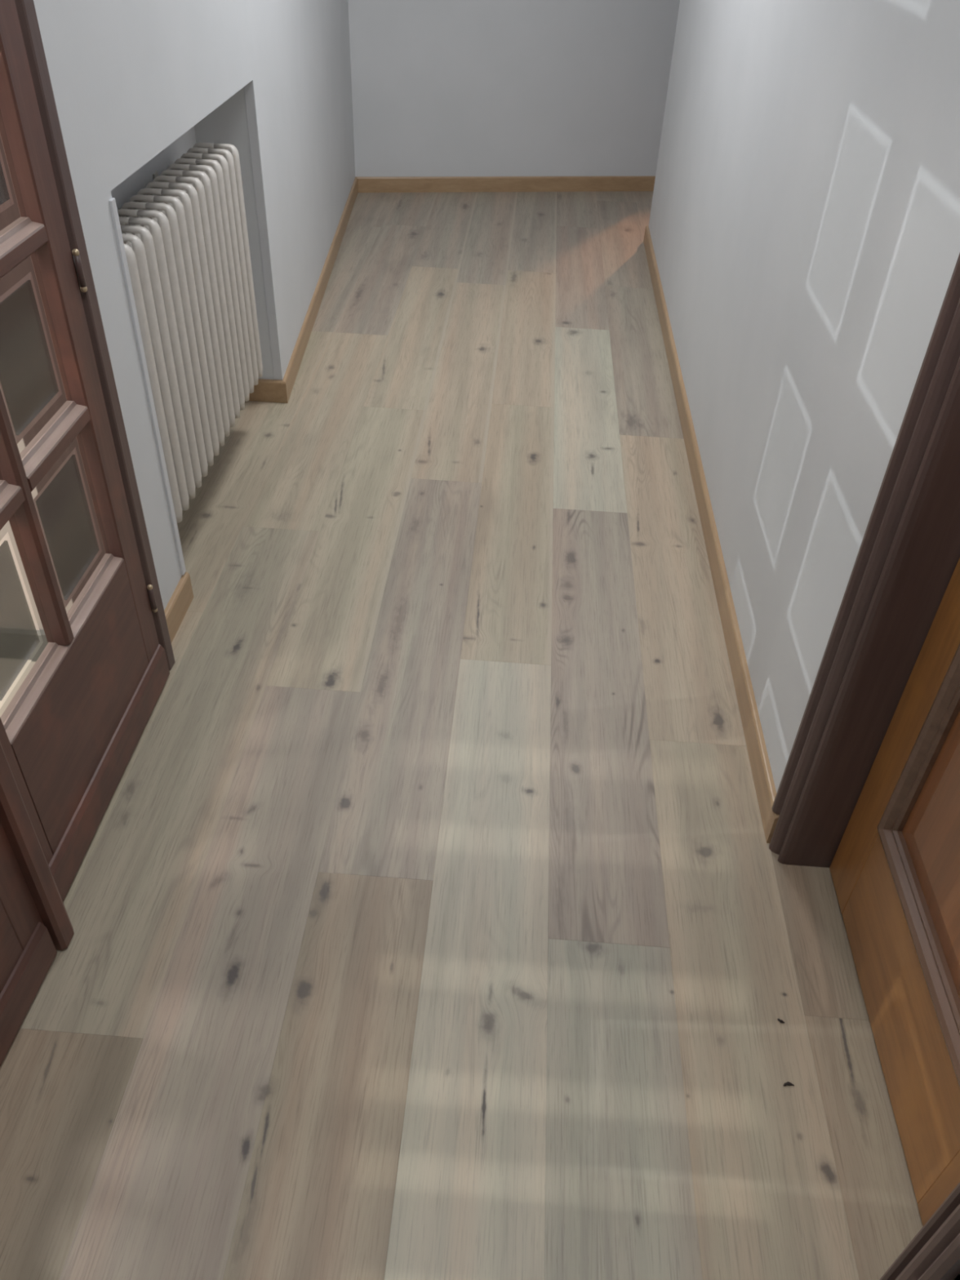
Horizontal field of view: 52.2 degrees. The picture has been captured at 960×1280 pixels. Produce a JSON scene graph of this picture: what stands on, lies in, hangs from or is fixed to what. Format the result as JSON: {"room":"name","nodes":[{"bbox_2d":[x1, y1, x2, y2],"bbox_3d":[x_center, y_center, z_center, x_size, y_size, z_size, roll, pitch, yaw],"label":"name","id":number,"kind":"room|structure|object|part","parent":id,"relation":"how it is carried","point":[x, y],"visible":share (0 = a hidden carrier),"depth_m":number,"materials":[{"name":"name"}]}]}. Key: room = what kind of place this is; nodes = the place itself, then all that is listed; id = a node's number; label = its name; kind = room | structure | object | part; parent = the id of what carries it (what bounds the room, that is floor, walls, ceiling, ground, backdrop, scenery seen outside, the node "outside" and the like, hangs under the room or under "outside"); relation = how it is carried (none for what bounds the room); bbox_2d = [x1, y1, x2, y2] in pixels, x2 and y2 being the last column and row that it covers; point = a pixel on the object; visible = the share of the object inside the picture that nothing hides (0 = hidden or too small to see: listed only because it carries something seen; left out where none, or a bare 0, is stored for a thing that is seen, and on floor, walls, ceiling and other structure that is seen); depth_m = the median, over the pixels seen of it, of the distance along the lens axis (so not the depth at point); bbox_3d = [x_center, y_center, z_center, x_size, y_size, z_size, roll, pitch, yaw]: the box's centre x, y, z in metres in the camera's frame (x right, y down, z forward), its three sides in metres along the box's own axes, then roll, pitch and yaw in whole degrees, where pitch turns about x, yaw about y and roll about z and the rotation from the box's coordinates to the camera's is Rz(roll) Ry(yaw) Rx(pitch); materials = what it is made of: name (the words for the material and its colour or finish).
{"room":"home hallway","nodes":[
{"label":"home hallway","id":0,"kind":"room"},
{"bbox_2d":[0,531,39,630],"bbox_3d":[-2.496,0.036,0.211,3.015,2.500,3.562,4,39,2],"label":"wall","id":1,"kind":"structure","parent":0,"point":[6,537],"depth_m":2.12,"materials":[{"name":"paint"}]},
{"bbox_2d":[28,630,43,660],"bbox_3d":[-2.340,-0.078,2.270,3.000,0.076,0.018,4,39,2],"label":"baseboard","id":2,"kind":"structure","parent":1,"relation":"attached to","point":[41,642],"depth_m":2.22,"materials":[{"name":"wood"}]},
{"bbox_2d":[33,0,355,609],"bbox_3d":[-0.859,-1.089,1.670,0.348,2.500,7.246,4,39,2],"label":"wall","id":3,"kind":"structure","parent":0,"point":[129,78],"depth_m":2.30,"materials":[{"name":"white paint"}]},
{"bbox_2d":[0,742,74,1065],"bbox_3d":[-0.734,-0.064,0.790,0.060,2.036,0.705,5,39,3],"label":"door","id":4,"kind":"structure","parent":3,"relation":"in","point":[35,923],"depth_m":1.54,"materials":[{"name":"brown wood"}]},
{"bbox_3d":[-0.774,0.585,1.309,0.040,0.357,0.515,5,39,3],"label":"rail","id":5,"kind":"part","parent":4,"relation":"part of","materials":[{"name":"brown wood"}]},
{"bbox_2d":[0,0,169,901],"bbox_3d":[-0.712,-0.504,1.322,0.050,2.030,0.680,4,39,2],"label":"door","id":6,"kind":"structure","parent":3,"relation":"in","point":[73,722],"depth_m":1.66,"materials":[{"name":"brown wood"}]},
{"bbox_3d":[-0.709,-0.684,1.347,0.004,0.188,0.160,4,39,2],"label":"pane","id":7,"kind":"part","parent":6,"relation":"part of","materials":[{"name":"clear glass"}]},
{"bbox_3d":[-0.748,-0.030,1.536,0.004,0.204,0.148,4,39,2],"label":"pane","id":8,"kind":"part","parent":6,"relation":"part of","materials":[{"name":"clear glass"}]},
{"bbox_3d":[-0.720,-0.445,1.543,0.004,0.188,0.160,4,39,2],"label":"pane","id":9,"kind":"part","parent":6,"relation":"part of","materials":[{"name":"clear glass"}]},
{"bbox_3d":[-0.731,-0.200,1.744,0.004,0.204,0.160,4,39,2],"label":"pane","id":10,"kind":"part","parent":6,"relation":"part of","materials":[{"name":"clear glass"}]},
{"bbox_3d":[-0.746,0.139,1.853,0.040,0.357,0.512,4,39,2],"label":"rail","id":11,"kind":"part","parent":6,"relation":"part of","materials":[{"name":"brown wood"}]},
{"bbox_2d":[0,0,174,671],"bbox_3d":[-0.823,-0.315,1.031,0.221,2.120,1.466,4,39,2],"label":"door frame","id":12,"kind":"structure","parent":3,"relation":"attached to","point":[26,11],"depth_m":1.73,"materials":[{"name":"brown paint"}]},
{"bbox_2d":[108,197,186,575],"bbox_3d":[-0.711,-0.498,2.123,0.008,0.866,0.020,4,39,2],"label":"trim","id":13,"kind":"structure","parent":3,"relation":"attached to","point":[115,218],"depth_m":2.07,"materials":[{"name":"paint"}]},
{"bbox_2d":[111,125,196,209],"bbox_3d":[-0.917,-0.863,2.568,0.115,1.007,1.104,4,39,2],"label":"wall niche","id":14,"kind":"object","parent":3,"relation":"in","point":[139,180],"depth_m":2.50,"materials":[{"name":"paint"}]},
{"bbox_2d":[117,142,262,523],"bbox_3d":[-0.775,-0.812,2.509,0.177,0.662,0.888,4,39,2],"label":"radiator","id":15,"kind":"object","parent":14,"relation":"attached to","point":[184,233],"visible":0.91,"depth_m":2.40,"materials":[{"name":"white metal"}]},
{"bbox_2d":[164,572,193,642],"bbox_3d":[-0.730,-0.062,2.338,0.013,0.076,0.240,4,39,2],"label":"baseboard","id":16,"kind":"structure","parent":3,"relation":"attached to","point":[178,605],"depth_m":2.35,"materials":[{"name":"brown wood"}]},
{"bbox_2d":[243,80,282,379],"bbox_3d":[-0.655,-1.206,2.978,0.028,0.878,0.004,4,39,2],"label":"trim","id":17,"kind":"structure","parent":3,"relation":"attached to","point":[249,92],"depth_m":2.94,"materials":[{"name":"paint"}]},
{"bbox_2d":[248,177,358,403],"bbox_3d":[-0.664,-1.629,4.248,0.196,0.076,2.517,4,39,2],"label":"baseboard","id":18,"kind":"structure","parent":3,"relation":"attached to","point":[266,390],"depth_m":3.65,"materials":[{"name":"brown wood"}]},
{"bbox_2d":[0,191,923,1279],"bbox_3d":[-0.826,-0.371,2.808,5.950,0.050,8.100,4,39,2],"label":"floor","id":19,"kind":"structure","parent":0,"point":[432,913],"depth_m":1.81,"materials":[{"name":"brown wood"}]},
{"bbox_2d":[783,1081,794,1085],"bbox_3d":[0.485,0.698,1.539,0.017,0.003,0.007,0,39,-3],"label":"crumb","id":20,"kind":"object","parent":19,"relation":"on","point":[788,1083],"visible":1,"depth_m":1.54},
{"bbox_2d":[347,0,679,177],"bbox_3d":[0.842,-3.502,4.701,3.350,2.500,0.117,-4,40,-8],"label":"wall","id":21,"kind":"structure","parent":0,"point":[440,87],"depth_m":5.04,"materials":[{"name":"white paint"}]},
{"bbox_2d":[356,176,655,192],"bbox_3d":[0.208,-2.485,5.337,1.763,0.076,0.013,-4,40,-8],"label":"baseboard","id":22,"kind":"structure","parent":21,"relation":"attached to","point":[373,184],"depth_m":5.32,"materials":[{"name":"brown wood"}]},
{"bbox_2d":[648,0,959,1279],"bbox_3d":[0.726,-0.790,1.395,0.174,2.500,6.645,4,39,2],"label":"wall","id":23,"kind":"structure","parent":0,"point":[804,226],"depth_m":1.95,"materials":[{"name":"white paint"}]},
{"bbox_2d":[643,226,779,843],"bbox_3d":[0.772,-0.794,3.313,0.187,0.076,3.696,4,39,2],"label":"baseboard","id":24,"kind":"structure","parent":23,"relation":"attached to","point":[763,780],"depth_m":2.47,"materials":[{"name":"brown wood"}]},
{"bbox_2d":[768,253,959,1279],"bbox_3d":[0.648,-0.158,0.929,0.163,2.110,0.884,4,39,2],"label":"door frame","id":25,"kind":"structure","parent":23,"relation":"attached to","point":[908,557],"depth_m":1.48,"materials":[{"name":"brown paint"}]},
{"bbox_2d":[829,557,959,1226],"bbox_3d":[0.694,-0.126,0.951,0.048,2.024,0.700,4,39,2],"label":"door","id":26,"kind":"structure","parent":23,"relation":"in","point":[895,867],"depth_m":1.48,"materials":[{"name":"brown wood"}]},
{"bbox_3d":[0.667,0.562,1.516,0.040,0.242,0.490,4,39,2],"label":"rail","id":27,"kind":"part","parent":26,"relation":"part of","materials":[{"name":"brown wood"}]},
{"bbox_3d":[0.683,0.062,1.406,0.026,0.680,0.034,4,39,2],"label":"panel moulding","id":28,"kind":"part","parent":26,"relation":"part of","materials":[{"name":"brown wood"}]},
{"bbox_3d":[0.656,0.458,1.431,0.026,0.034,0.498,4,39,2],"label":"panel moulding","id":29,"kind":"part","parent":26,"relation":"part of","materials":[{"name":"brown wood"}]},
{"bbox_3d":[0.683,0.210,1.226,0.020,0.672,0.490,4,39,2],"label":"panel","id":30,"kind":"part","parent":26,"relation":"part of","materials":[{"name":"brown wood"}]}
]}

